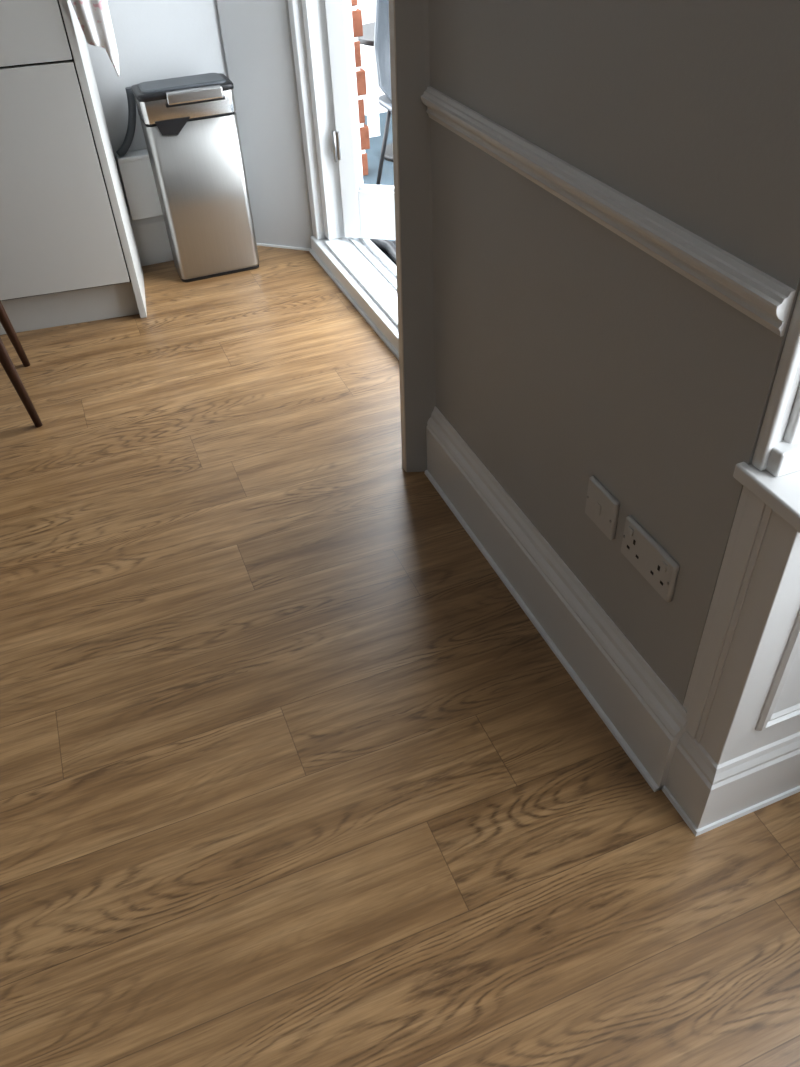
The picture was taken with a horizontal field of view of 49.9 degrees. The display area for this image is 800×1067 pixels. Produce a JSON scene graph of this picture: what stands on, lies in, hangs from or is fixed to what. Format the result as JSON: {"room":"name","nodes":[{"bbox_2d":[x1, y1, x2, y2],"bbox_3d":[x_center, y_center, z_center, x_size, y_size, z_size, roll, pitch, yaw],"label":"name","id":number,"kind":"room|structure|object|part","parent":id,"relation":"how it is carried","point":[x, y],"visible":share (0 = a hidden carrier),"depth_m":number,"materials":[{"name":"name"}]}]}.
{"room":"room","nodes":[
{"label":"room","id":0,"kind":"room"},
{"bbox_2d":[85,0,227,214],"bbox_3d":[-2.893,-1.536,1.897,4.840,2.700,0.120,-16,42,-15],"label":"wall","id":1,"kind":"structure","parent":0,"point":[155,39],"depth_m":2.85,"materials":[{"name":"paint"}]},
{"bbox_2d":[115,149,162,219],"bbox_3d":[-0.798,-1.266,3.073,0.375,0.213,0.072,-16,42,-15],"label":"box","id":2,"kind":"object","parent":1,"relation":"attached to","point":[135,169],"visible":0.44,"depth_m":3.01,"materials":[{"name":"white paint"}]},
{"bbox_2d":[116,87,135,156],"bbox_3d":[-0.926,-1.382,2.899,0.105,0.212,0.025,-16,42,-15],"label":"hose","id":3,"kind":"object","parent":2,"relation":"on","point":[126,144],"visible":0.94,"depth_m":2.90,"materials":[{"name":"grey plastic"}]},
{"bbox_2d":[129,215,172,265],"bbox_3d":[-2.819,-0.540,2.664,4.832,0.185,0.020,-16,42,-15],"label":"baseboard","id":4,"kind":"structure","parent":1,"relation":"attached to","point":[150,234],"depth_m":3.19,"materials":[{"name":"white paint"}]},
{"bbox_2d":[216,0,313,248],"bbox_3d":[-0.458,-2.185,2.498,0.340,2.700,0.300,-16,42,-15],"label":"wall","id":5,"kind":"structure","parent":0,"point":[256,34],"depth_m":3.00,"materials":[{"name":"paint"}]},
{"bbox_2d":[257,243,310,250],"bbox_3d":[-0.449,-1.101,3.304,0.237,0.008,0.008,11,43,16],"label":"trim","id":6,"kind":"structure","parent":5,"relation":"attached to","point":[258,244],"depth_m":3.30,"materials":[{"name":"white paint"}]},
{"bbox_2d":[0,245,799,1066],"bbox_3d":[-1.309,1.540,0.318,5.500,0.040,7.200,-16,42,-15],"label":"floor","id":7,"kind":"structure","parent":0,"point":[291,774],"depth_m":1.52,"materials":[{"name":"brown wood"}]},
{"bbox_2d":[0,300,42,426],"bbox_3d":[-1.348,-0.643,2.217,0.558,0.804,0.411,-16,42,-15],"label":"dining chair","id":8,"kind":"object","parent":7,"relation":"on","point":[6,362],"visible":1,"depth_m":2.37,"materials":[{"name":"brown wood"}]},
{"bbox_3d":[-1.183,-0.665,2.525,0.035,0.424,0.083,12,43,17],"label":"leg","id":9,"kind":"part","parent":8,"relation":"part of","materials":[{"name":"brown wood"}]},
{"bbox_2d":[0,0,146,334],"bbox_3d":[-1.548,-1.518,2.252,1.250,2.100,0.375,-12,41,-10],"label":"tall cabinet","id":10,"kind":"object","parent":7,"relation":"on","point":[69,254],"visible":1,"depth_m":2.59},
{"bbox_2d":[71,0,119,76],"bbox_3d":[-0.853,-1.446,2.293,0.126,0.419,0.041,-16,42,-15],"label":"tea towel","id":11,"kind":"object","parent":10,"relation":"hanging from","point":[94,18],"visible":1,"depth_m":2.34,"materials":[{"name":"fabric"}]},
{"bbox_3d":[-0.955,-1.639,2.355,0.022,2.100,0.375,-12,41,-10],"label":"panel","id":12,"kind":"part","parent":10,"relation":"part of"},
{"bbox_2d":[131,73,258,281],"bbox_3d":[-0.690,-1.215,2.973,0.310,0.630,0.190,-16,42,-15],"label":"rubbish bin","id":13,"kind":"object","parent":7,"relation":"on","point":[189,124],"visible":1,"depth_m":2.89,"materials":[{"name":"silver metal"}]},
{"bbox_3d":[-0.706,-1.456,2.779,0.272,0.010,0.131,-16,42,-15],"label":"lid","id":14,"kind":"part","parent":13,"relation":"part of","materials":[{"name":"grey plastic"}]},
{"bbox_2d":[310,236,398,352],"bbox_3d":[-0.040,-0.769,2.852,0.170,0.058,1.178,-16,42,-15],"label":"threshold","id":15,"kind":"object","parent":7,"relation":"on","point":[386,326],"visible":0.26,"depth_m":2.88,"materials":[{"name":"white paint"}]},
{"bbox_2d":[309,249,398,359],"bbox_3d":[-0.123,-0.729,2.848,0.010,0.009,1.165,-16,42,-15],"label":"bead","id":16,"kind":"object","parent":15,"relation":"attached to","point":[311,251],"depth_m":2.88},
{"bbox_2d":[324,237,397,326],"bbox_3d":[-0.012,-0.776,2.793,0.145,0.027,1.080,-16,42,-15],"label":"threshold step","id":17,"kind":"structure","parent":15,"relation":"on","point":[371,268],"depth_m":2.95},
{"bbox_2d":[395,0,435,471],"bbox_3d":[0.117,-1.248,1.370,0.362,2.700,0.120,-16,42,-15],"label":"wall","id":18,"kind":"structure","parent":0,"point":[411,16],"depth_m":1.77,"materials":[{"name":"grey paint"}]},
{"bbox_2d":[389,0,406,471],"bbox_3d":[-0.023,-1.189,1.317,0.048,2.689,0.025,-16,42,-15],"label":"trim","id":19,"kind":"structure","parent":18,"relation":"attached to","point":[392,28],"depth_m":1.77,"materials":[{"name":"grey paint"}]},
{"bbox_2d":[429,0,799,705],"bbox_3d":[0.293,-0.925,0.983,0.170,2.700,0.995,-16,42,-15],"label":"wall","id":20,"kind":"structure","parent":0,"point":[567,354],"depth_m":1.23,"materials":[{"name":"grey paint"}]},
{"bbox_2d":[424,406,687,791],"bbox_3d":[0.262,0.066,1.758,0.026,0.190,0.996,-16,42,-15],"label":"baseboard","id":21,"kind":"structure","parent":20,"relation":"attached to","point":[651,720],"depth_m":1.63,"materials":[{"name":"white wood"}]},
{"bbox_2d":[585,476,619,539],"bbox_3d":[0.332,-0.042,1.421,0.011,0.078,0.082,-16,42,-15],"label":"wall switch","id":22,"kind":"object","parent":20,"relation":"attached to","point":[602,507],"visible":1,"depth_m":1.41,"materials":[{"name":"plastic"}]},
{"bbox_2d":[421,86,795,336],"bbox_3d":[0.229,-0.522,1.269,0.020,0.053,0.972,-16,42,-15],"label":"chair rail","id":23,"kind":"object","parent":20,"relation":"attached to","point":[768,301],"depth_m":1.12,"materials":[{"name":"white wood"}]},
{"bbox_2d":[621,515,679,601],"bbox_3d":[0.381,0.039,1.326,0.012,0.076,0.130,-16,42,-15],"label":"double socket","id":24,"kind":"object","parent":20,"relation":"attached to","point":[653,562],"visible":1,"depth_m":1.31,"materials":[{"name":"plastic"}]},
{"bbox_2d":[627,526,633,535],"bbox_3d":[0.360,-0.004,1.342,0.003,0.013,0.012,-16,42,-15],"label":"switch","id":25,"kind":"object","parent":24,"relation":"attached to","point":[630,529],"depth_m":1.34,"materials":[{"name":"plastic"}]},
{"bbox_2d":[661,561,667,571],"bbox_3d":[0.393,0.049,1.278,0.003,0.013,0.012,-16,42,-15],"label":"switch","id":26,"kind":"object","parent":24,"relation":"attached to","point":[664,564],"depth_m":1.28,"materials":[{"name":"plastic"}]},
{"bbox_2d":[661,462,799,835],"bbox_3d":[0.688,0.132,1.294,0.530,0.660,0.128,-16,42,-15],"label":"panelling","id":27,"kind":"object","parent":20,"relation":"attached to","point":[737,755],"visible":0.96,"depth_m":1.22,"materials":[{"name":"white paint"}]},
{"bbox_3d":[0.706,0.328,1.448,0.524,0.160,0.089,-16,42,-15],"label":"apron skirting","id":28,"kind":"part","parent":27,"relation":"part of","materials":[{"name":"white wood"}]},
{"bbox_3d":[0.713,0.100,1.212,0.408,0.368,0.009,-16,42,-15],"label":"panel moulding","id":29,"kind":"part","parent":27,"relation":"part of","materials":[{"name":"white wood"}]},
{"bbox_2d":[766,440,799,476],"bbox_3d":[0.477,-0.099,1.042,0.075,0.035,0.037,-16,42,-15],"label":"block","id":30,"kind":"object","parent":27,"relation":"on","point":[784,458],"depth_m":1.02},
{"bbox_2d":[752,289,799,470],"bbox_3d":[0.430,-0.747,0.490,0.072,1.740,0.023,-16,42,-15],"label":"window frame","id":31,"kind":"structure","parent":20,"relation":"attached to","point":[781,421],"depth_m":0.99,"materials":[{"name":"white wood"}]},
{"bbox_3d":[-0.036,-1.722,1.932,0.100,2.700,1.370,-16,42,-15],"label":"wall","id":32,"kind":"structure","parent":0,"visible":0},
{"bbox_2d":[288,0,344,239],"bbox_3d":[-0.081,-1.586,2.155,0.153,2.092,1.180,-16,42,-15],"label":"door frame","id":33,"kind":"structure","parent":32,"relation":"attached to","point":[308,21],"depth_m":2.90,"materials":[{"name":"white paint"}]},
{"bbox_2d":[325,0,395,239],"bbox_3d":[-0.002,-1.812,2.453,0.512,1.985,0.054,8,42,12],"label":"door","id":34,"kind":"structure","parent":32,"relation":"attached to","point":[366,214],"depth_m":2.95,"materials":[{"name":"white paint"}]},
{"bbox_2d":[332,131,337,161],"bbox_3d":[-0.222,-1.315,2.922,0.012,0.098,0.012,8,42,12],"label":"door handle","id":35,"kind":"object","parent":34,"relation":"attached to","point":[333,132],"depth_m":2.92,"materials":[{"name":"silver metal"}]},
{"bbox_3d":[-0.216,-1.320,2.927,0.024,0.090,0.012,8,42,12],"label":"hinge","id":36,"kind":"part","parent":34,"relation":"part of","materials":[{"name":"silver metal"}]},
{"bbox_2d":[345,0,393,191],"bbox_3d":[0.003,-1.844,2.429,0.376,1.725,0.030,8,42,12],"label":"beads","id":37,"kind":"object","parent":34,"relation":"attached to","point":[348,10],"visible":0.52,"depth_m":2.85,"materials":[{"name":"white paint"}]},
{"label":"outside","id":38,"kind":"structure","parent":0,"visible":0},
{"bbox_2d":[363,112,394,240],"bbox_3d":[2.236,-2.393,4.774,6.100,0.070,6.000,-16,42,-15],"label":"ground","id":39,"kind":"structure","parent":38,"point":[374,153],"depth_m":4.21,"materials":[{"name":"grey concrete"}]},
{"bbox_2d":[351,0,369,175],"bbox_3d":[-0.249,-2.317,3.567,0.128,1.593,0.130,-16,42,-15],"label":"brick pier","id":40,"kind":"structure","parent":39,"relation":"on","point":[356,13],"depth_m":3.79,"materials":[{"name":"orange brick"}]},
{"bbox_2d":[360,0,379,136],"bbox_3d":[0.848,-2.979,4.301,3.200,1.550,0.050,-16,42,-15],"label":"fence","id":41,"kind":"object","parent":39,"relation":"on","point":[368,63],"visible":0.03,"depth_m":4.32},
{"bbox_2d":[356,0,386,114],"bbox_3d":[1.464,-3.727,4.596,4.900,2.250,0.100,-16,42,-15],"label":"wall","id":42,"kind":"structure","parent":39,"relation":"on","point":[382,109],"depth_m":4.76,"materials":[{"name":"white paint"}]},
{"bbox_2d":[358,22,392,161],"bbox_3d":[0.043,-2.092,4.095,0.520,0.540,0.520,-16,42,-15],"label":"garden table","id":43,"kind":"object","parent":39,"relation":"on","point":[367,38],"visible":0.09,"depth_m":3.96,"materials":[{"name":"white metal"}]},
{"bbox_2d":[374,0,391,184],"bbox_3d":[0.079,-1.820,3.555,0.340,0.832,0.337,-16,42,-15],"label":"garden chair","id":44,"kind":"object","parent":39,"relation":"on","point":[381,33],"visible":0.15,"depth_m":3.52,"materials":[{"name":"grey plastic"}]},
{"bbox_3d":[-0.070,-1.692,3.759,0.110,0.384,0.018,17,45,22],"label":"leg","id":45,"kind":"part","parent":44,"relation":"part of","materials":[{"name":"black metal"}]},
{"bbox_2d":[379,240,395,264],"bbox_3d":[0.207,-0.891,3.077,0.450,0.030,0.900,-16,42,-15],"label":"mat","id":46,"kind":"object","parent":39,"relation":"on","point":[394,242],"visible":0.02,"depth_m":3.27,"materials":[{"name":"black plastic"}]},
{"bbox_2d":[370,239,395,262],"bbox_3d":[-0.023,-1.005,3.170,0.089,0.040,0.514,-13,42,-11],"label":"garden hose","id":47,"kind":"object","parent":46,"relation":"on","point":[386,245],"visible":0.27,"depth_m":3.25,"materials":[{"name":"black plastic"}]}
]}

